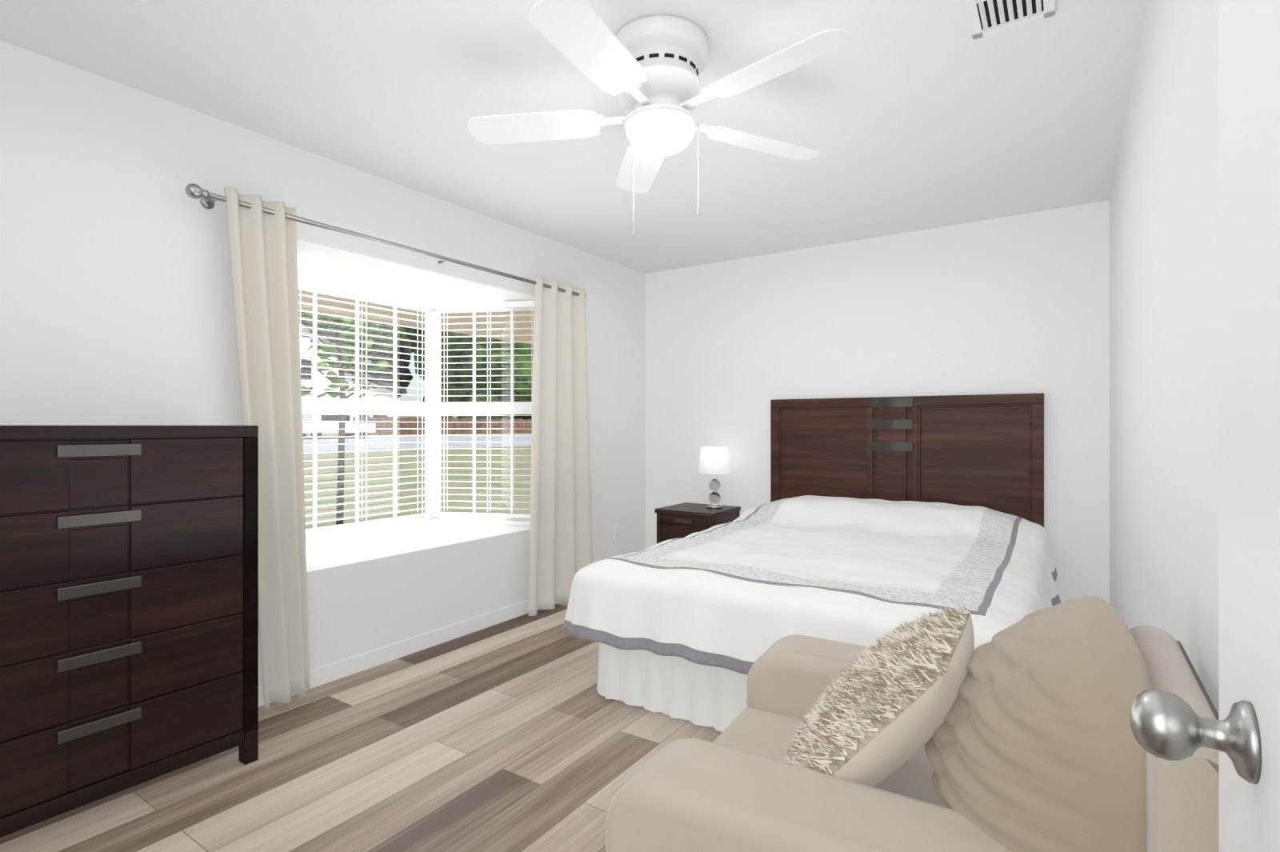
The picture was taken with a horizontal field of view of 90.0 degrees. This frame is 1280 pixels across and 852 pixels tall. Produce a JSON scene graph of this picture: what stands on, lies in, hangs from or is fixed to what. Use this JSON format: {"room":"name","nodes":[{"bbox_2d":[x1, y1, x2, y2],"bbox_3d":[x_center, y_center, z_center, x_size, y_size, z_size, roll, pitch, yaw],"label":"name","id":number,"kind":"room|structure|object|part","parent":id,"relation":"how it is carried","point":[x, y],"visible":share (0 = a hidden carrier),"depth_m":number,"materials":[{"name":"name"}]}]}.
{"room":"bedroom","nodes":[
{"label":"bedroom","id":0,"kind":"room"},
{"bbox_2d":[0,40,645,686],"bbox_3d":[-1.692,0.199,3.400,0.860,2.890,4.980,0,0,34],"label":"wall","id":1,"kind":"structure","parent":0,"point":[115,294],"depth_m":2.49,"materials":[{"name":"white paint"}]},
{"bbox_2d":[184,183,592,707],"bbox_3d":[-1.047,0.112,3.451,0.156,2.105,2.467,0,0,34],"label":"curtains","id":2,"kind":"object","parent":1,"relation":"hanging from","point":[262,242],"visible":0.98,"depth_m":2.75,"materials":[{"name":"beige fabric"}]},
{"bbox_3d":[-1.542,0.109,2.667,0.109,2.100,0.350,0,0,34],"label":"panel","id":3,"kind":"part","parent":2,"relation":"part of","materials":[{"name":"beige fabric"}]},
{"bbox_3d":[-1.077,-0.894,3.432,0.128,0.056,2.401,0,0,34],"label":"rod","id":4,"kind":"part","parent":2,"relation":"part of","materials":[{"name":"silver metal"}]},
{"bbox_3d":[-0.524,0.112,4.200,0.113,2.105,0.642,0,0,34],"label":"panel","id":5,"kind":"part","parent":2,"relation":"part of","materials":[{"name":"beige fabric"}]},
{"bbox_2d":[258,600,560,707],"bbox_3d":[-1.329,1.151,3.158,0.012,0.085,4.980,0,0,34],"label":"baseboard","id":6,"kind":"structure","parent":1,"relation":"attached to","point":[336,670],"depth_m":3.30,"materials":[{"name":"white"}]},
{"bbox_2d":[296,221,534,295],"bbox_3d":[-1.086,-0.875,3.525,0.010,0.073,1.960,0,0,34],"label":"trim","id":7,"kind":"structure","parent":1,"relation":"attached to","point":[318,235],"depth_m":3.31,"materials":[{"name":"white paint"}]},
{"bbox_2d":[297,276,534,543],"bbox_3d":[-1.425,-0.087,3.751,0.864,1.498,1.944,0,0,34],"label":"window blinds","id":8,"kind":"object","parent":1,"relation":"on","point":[433,408],"visible":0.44,"depth_m":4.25,"materials":[{"name":"white plastic"}]},
{"bbox_2d":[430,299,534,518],"bbox_3d":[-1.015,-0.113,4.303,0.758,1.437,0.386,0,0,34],"label":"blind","id":9,"kind":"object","parent":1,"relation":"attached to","point":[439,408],"depth_m":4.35,"materials":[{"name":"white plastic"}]},
{"bbox_2d":[613,524,619,539],"bbox_3d":[-0.176,0.808,4.891,0.008,0.114,0.070,0,0,34],"label":"outlet","id":10,"kind":"object","parent":1,"relation":"attached to","point":[616,531],"visible":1,"depth_m":4.88,"materials":[{"name":"white plastic"}]},
{"bbox_2d":[0,601,722,851],"bbox_3d":[-0.061,1.244,2.313,3.300,0.100,5.220,0,0,34],"label":"floor","id":11,"kind":"structure","parent":0,"point":[518,734],"depth_m":2.23,"materials":[{"name":"brown wood"}]},
{"bbox_2d":[0,425,258,837],"bbox_3d":[-1.796,0.596,2.037,0.449,1.196,0.897,0,0,34],"label":"dresser","id":12,"kind":"object","parent":11,"relation":"on","point":[129,606],"visible":1,"depth_m":1.96,"materials":[{"name":"brown wood"}]},
{"bbox_2d":[654,502,740,543],"bbox_3d":[0.428,0.896,4.695,0.470,0.595,0.457,0,0,34],"label":"nightstand","id":13,"kind":"object","parent":11,"relation":"on","point":[682,520],"visible":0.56,"depth_m":4.56,"materials":[{"name":"brown wood"}]},
{"bbox_2d":[698,446,731,508],"bbox_3d":[0.547,0.376,4.690,0.240,0.444,0.240,0,0,34],"label":"lamp","id":14,"kind":"object","parent":13,"relation":"on","point":[714,461],"visible":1,"depth_m":4.61,"materials":[{"name":"white fabric"}]},
{"bbox_3d":[0.547,0.481,4.690,0.086,0.178,0.086,0,0,34],"label":"glass","id":15,"kind":"part","parent":14,"relation":"part of","materials":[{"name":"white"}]},
{"bbox_3d":[0.547,0.250,4.690,0.240,0.192,0.240,0,0,34],"label":"lamp shade","id":16,"kind":"part","parent":14,"relation":"part of","materials":[{"name":"white fabric"}]},
{"bbox_2d":[561,392,1060,731],"bbox_3d":[0.999,0.503,3.219,1.864,1.382,2.285,0,0,34],"label":"bed","id":17,"kind":"object","parent":11,"relation":"on","point":[872,521],"visible":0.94,"depth_m":2.94,"materials":[{"name":"white fabric"}]},
{"bbox_2d":[561,495,1060,731],"bbox_3d":[0.982,0.685,3.193,1.864,0.449,2.224,0,0,34],"label":"comforter","id":18,"kind":"object","parent":17,"relation":"on","point":[848,570],"depth_m":2.64,"materials":[{"name":"fabric"}]},
{"bbox_3d":[1.633,0.503,4.131,1.650,1.382,0.064,0,0,34],"label":"headboard","id":19,"kind":"part","parent":17,"relation":"part of","materials":[{"name":"brown wood"}]},
{"bbox_2d":[605,596,1219,851],"bbox_3d":[0.561,0.761,1.320,0.934,0.867,0.987,0,0,30],"label":"armchair","id":20,"kind":"object","parent":11,"relation":"on","point":[933,733],"visible":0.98,"depth_m":1.05,"materials":[{"name":"fabric"}]},
{"bbox_2d":[781,612,974,819],"bbox_3d":[0.505,0.584,1.327,0.170,0.470,0.470,45,22,24],"label":"pillow","id":21,"kind":"object","parent":20,"relation":"on","point":[911,690],"depth_m":1.15,"materials":[{"name":"fabric"}]},
{"bbox_3d":[0.365,0.881,1.026,0.885,0.525,0.230,0,0,30],"label":"arm","id":22,"kind":"part","parent":20,"relation":"part of"},
{"bbox_3d":[0.727,0.881,1.660,0.885,0.525,0.230,0,0,30],"label":"arm","id":23,"kind":"part","parent":20,"relation":"part of"},
{"bbox_2d":[924,596,1162,851],"bbox_3d":[0.701,0.547,1.157,0.330,0.460,0.640,5,2,30],"label":"cushion","id":24,"kind":"object","parent":20,"relation":"on","point":[1031,745],"depth_m":0.97,"materials":[{"name":"beige fabric"}]},
{"bbox_2d":[264,161,555,303],"bbox_3d":[-1.448,-0.986,3.766,0.860,0.300,1.880,0,0,34],"label":"wall","id":25,"kind":"structure","parent":0,"point":[307,197],"depth_m":3.44,"materials":[{"name":"white paint"}]},
{"bbox_2d":[298,290,533,344],"bbox_3d":[-2.331,-1.201,4.559,1.490,0.490,9.000,0,0,34],"label":"roof eave","id":26,"kind":"object","parent":25,"relation":"attached to","point":[453,326],"depth_m":6.14,"materials":[{"name":"beige"}]},
{"bbox_2d":[0,0,1147,273],"bbox_3d":[-0.477,-1.296,2.590,4.300,0.100,5.220,0,0,34],"label":"ceiling","id":27,"kind":"structure","parent":0,"point":[906,115],"depth_m":2.47,"materials":[{"name":"white paint"}]},
{"bbox_2d":[467,0,853,235],"bbox_3d":[0.067,-0.949,2.050,1.247,0.595,1.235,0,0,34],"label":"ceiling fan","id":28,"kind":"object","parent":27,"relation":"hanging from","point":[650,69],"visible":1,"depth_m":1.98,"materials":[{"name":"white"}]},
{"bbox_3d":[0.066,-0.937,2.089,0.226,0.082,0.226,0,0,34],"label":"globe","id":29,"kind":"part","parent":28,"relation":"part of","materials":[{"name":"white glass"}]},
{"bbox_2d":[964,0,1055,39],"bbox_3d":[1.047,-1.239,1.821,0.220,0.015,0.392,0,0,34],"label":"ceiling vent","id":30,"kind":"object","parent":27,"relation":"in","point":[986,18],"visible":0.96,"depth_m":1.92,"materials":[{"name":"white metal"}]},
{"bbox_2d":[645,200,1109,603],"bbox_3d":[1.354,-0.026,4.434,3.300,2.440,0.120,0,0,34],"label":"wall","id":31,"kind":"structure","parent":0,"point":[1004,305],"depth_m":4.14,"materials":[{"name":"white paint"}]},
{"bbox_2d":[1109,0,1219,715],"bbox_3d":[1.228,-0.026,1.380,0.120,2.440,5.100,0,0,34],"label":"wall","id":32,"kind":"structure","parent":0,"point":[1164,386],"depth_m":1.47,"materials":[{"name":"white paint"}]},
{"bbox_2d":[1219,0,1279,851],"bbox_3d":[0.436,0.169,0.358,0.056,2.030,0.760,0,0,34],"label":"door","id":33,"kind":"structure","parent":32,"relation":"in","point":[1250,357],"depth_m":0.57,"materials":[{"name":"white wood"}]},
{"bbox_2d":[1129,688,1261,783],"bbox_3d":[0.505,0.279,0.589,0.086,0.068,0.068,0,0,34],"label":"door knob","id":34,"kind":"object","parent":33,"relation":"attached to","point":[1166,725],"depth_m":0.57,"materials":[{"name":"silver metal"}]},
{"label":"outside","id":35,"kind":"structure","parent":0,"visible":0},
{"bbox_2d":[303,432,531,528],"bbox_3d":[-49.798,0.344,69.271,166.000,2.300,180.000,0,0,34],"label":"ground","id":36,"kind":"structure","parent":35,"point":[462,461],"depth_m":19.17,"materials":[{"name":"green plant"}]},
{"bbox_2d":[299,308,532,524],"bbox_3d":[-5.428,-12.197,72.880,77.742,27.384,121.404,0,0,34],"label":"scenery","id":37,"kind":"structure","parent":36,"relation":"on","point":[378,428],"depth_m":54.59,"materials":[{"name":"green plant"}]}
]}

